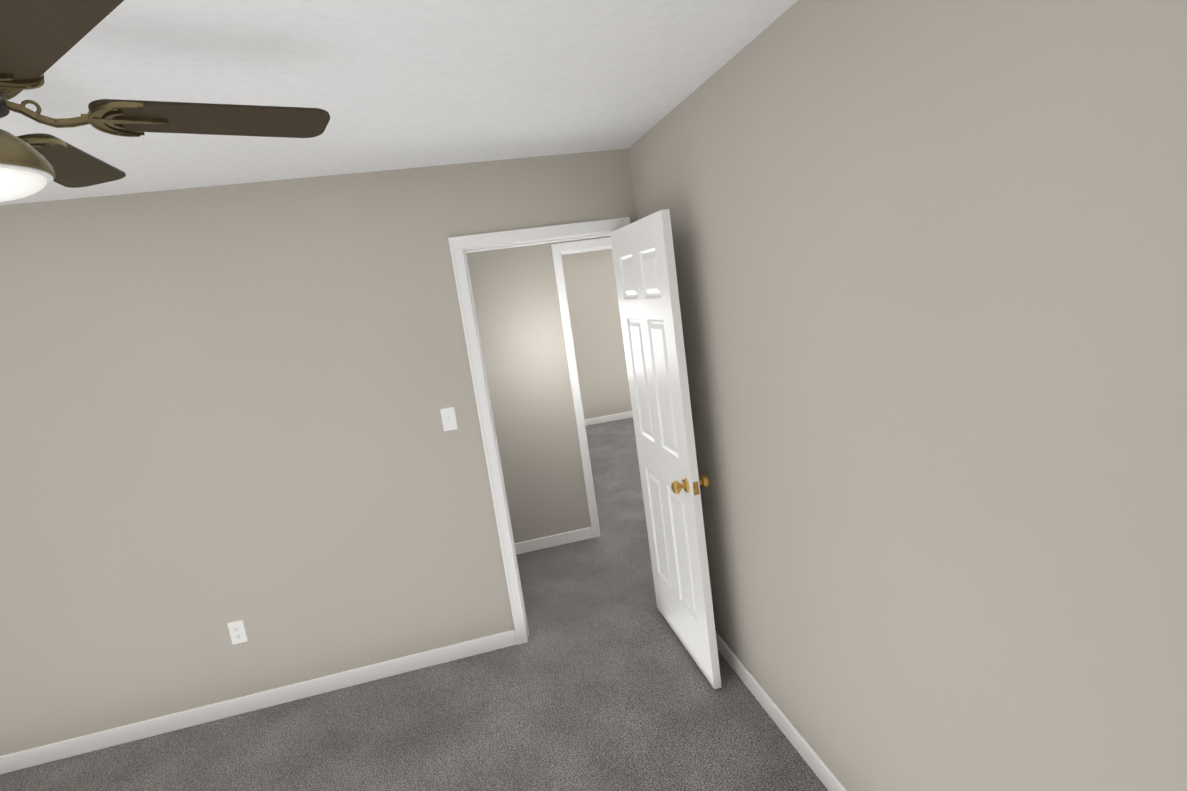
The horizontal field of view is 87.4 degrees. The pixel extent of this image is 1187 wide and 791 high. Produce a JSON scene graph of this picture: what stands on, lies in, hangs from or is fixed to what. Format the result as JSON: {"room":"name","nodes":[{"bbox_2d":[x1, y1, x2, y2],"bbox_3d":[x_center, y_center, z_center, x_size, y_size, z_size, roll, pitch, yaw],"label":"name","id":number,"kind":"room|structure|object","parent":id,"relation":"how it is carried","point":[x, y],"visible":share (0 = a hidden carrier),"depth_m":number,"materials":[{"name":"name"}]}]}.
{"room":"empty bedroom","nodes":[
{"label":"empty bedroom","id":0,"kind":"room"},
{"bbox_2d":[0,148,636,755],"bbox_3d":[0.380,-0.049,3.348,8.240,2.440,0.120,-10,10,-12],"label":"wall","id":1,"kind":"structure","parent":0,"point":[220,406],"depth_m":2.86,"materials":[{"name":"beige paint"}]},
{"bbox_2d":[227,619,247,644],"bbox_3d":[-1.698,1.131,2.962,0.070,0.115,0.008,-10,10,-12],"label":"outlet","id":2,"kind":"object","parent":1,"relation":"attached to","point":[237,632],"visible":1,"depth_m":2.96,"materials":[{"name":"white plastic"}]},
{"bbox_2d":[0,630,516,774],"bbox_3d":[-1.843,1.526,2.980,2.973,0.085,0.017,-10,10,-12],"label":"baseboard","id":3,"kind":"structure","parent":1,"relation":"attached to","point":[95,741],"depth_m":3.01,"materials":[{"name":"white wood"}]},
{"bbox_2d":[440,407,457,431],"bbox_3d":[-0.708,0.117,3.044,0.070,0.115,0.019,-10,10,-12],"label":"light switch","id":4,"kind":"object","parent":1,"relation":"attached to","point":[449,419],"visible":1,"depth_m":3.05,"materials":[{"name":"white plastic"}]},
{"bbox_2d":[448,217,630,644],"bbox_3d":[-0.128,0.203,3.265,0.896,2.112,0.160,-10,10,-12],"label":"door frame","id":5,"kind":"structure","parent":1,"relation":"attached to","point":[457,244],"depth_m":3.06,"materials":[{"name":"white wood"}]},
{"bbox_2d":[610,209,721,689],"bbox_3d":[0.319,0.231,2.892,0.163,2.025,0.784,-10,10,-12],"label":"bedroom door","id":6,"kind":"structure","parent":1,"relation":"in","point":[648,296],"depth_m":2.75,"materials":[{"name":"white painted wood"},{"name":"polished brass"}]},
{"bbox_2d":[0,0,797,204],"bbox_3d":[0.053,-1.367,3.812,8.240,0.060,8.414,-10,10,-12],"label":"ceiling","id":7,"kind":"structure","parent":0,"point":[393,84],"depth_m":1.73,"materials":[{"name":"paint"}]},
{"bbox_2d":[0,0,329,201],"bbox_3d":[-1.186,-0.385,1.193,1.286,0.628,1.265,-10,10,-12],"label":"fan","id":8,"kind":"object","parent":7,"relation":"hanging from","point":[38,38],"visible":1,"depth_m":1.23,"materials":[{"name":"brown wood"}]},
{"bbox_2d":[0,417,827,790],"bbox_3d":[0.387,1.074,4.240,8.240,0.060,8.414,-10,10,-12],"label":"floor","id":9,"kind":"structure","parent":0,"point":[598,681],"depth_m":2.76,"materials":[{"name":"carpet"}]},
{"bbox_2d":[466,236,609,542],"bbox_3d":[0.792,-0.327,4.609,6.840,2.440,0.120,-10,10,-12],"label":"wall","id":10,"kind":"structure","parent":0,"point":[516,301],"depth_m":4.30,"materials":[{"name":"beige paint"}]},
{"bbox_2d":[514,527,592,554],"bbox_3d":[-1.116,1.193,4.307,2.288,0.085,0.017,-10,10,-12],"label":"baseboard","id":11,"kind":"structure","parent":10,"relation":"attached to","point":[552,541],"depth_m":4.46,"materials":[{"name":"white wood"}]},
{"bbox_2d":[551,237,611,537],"bbox_3d":[0.264,-0.071,4.521,0.884,2.112,0.160,-10,10,-12],"label":"door frame","id":12,"kind":"structure","parent":10,"relation":"attached to","point":[557,249],"depth_m":4.32,"materials":[{"name":"white wood"}]},
{"bbox_2d":[562,249,631,418],"bbox_3d":[0.822,-0.988,8.349,5.040,2.440,0.120,-10,10,-12],"label":"wall","id":13,"kind":"structure","parent":0,"point":[592,296],"depth_m":8.11,"materials":[{"name":"beige paint"}]},
{"bbox_2d":[585,411,632,425],"bbox_3d":[0.995,0.170,8.485,4.800,0.085,0.017,-10,10,-12],"label":"baseboard","id":14,"kind":"structure","parent":13,"relation":"attached to","point":[608,418],"depth_m":8.30,"materials":[{"name":"white wood"}]},
{"bbox_2d":[628,0,1186,790],"bbox_3d":[0.784,0.197,1.630,0.120,2.440,3.444,-10,10,-12],"label":"wall","id":15,"kind":"structure","parent":0,"point":[932,270],"depth_m":1.32,"materials":[{"name":"beige paint"}]},
{"bbox_2d":[716,632,847,790],"bbox_3d":[0.848,1.350,1.885,0.040,0.085,3.300,-10,10,-12],"label":"baseboard","id":16,"kind":"structure","parent":15,"relation":"attached to","point":[822,771],"depth_m":2.40,"materials":[{"name":"white wood"}]}
]}

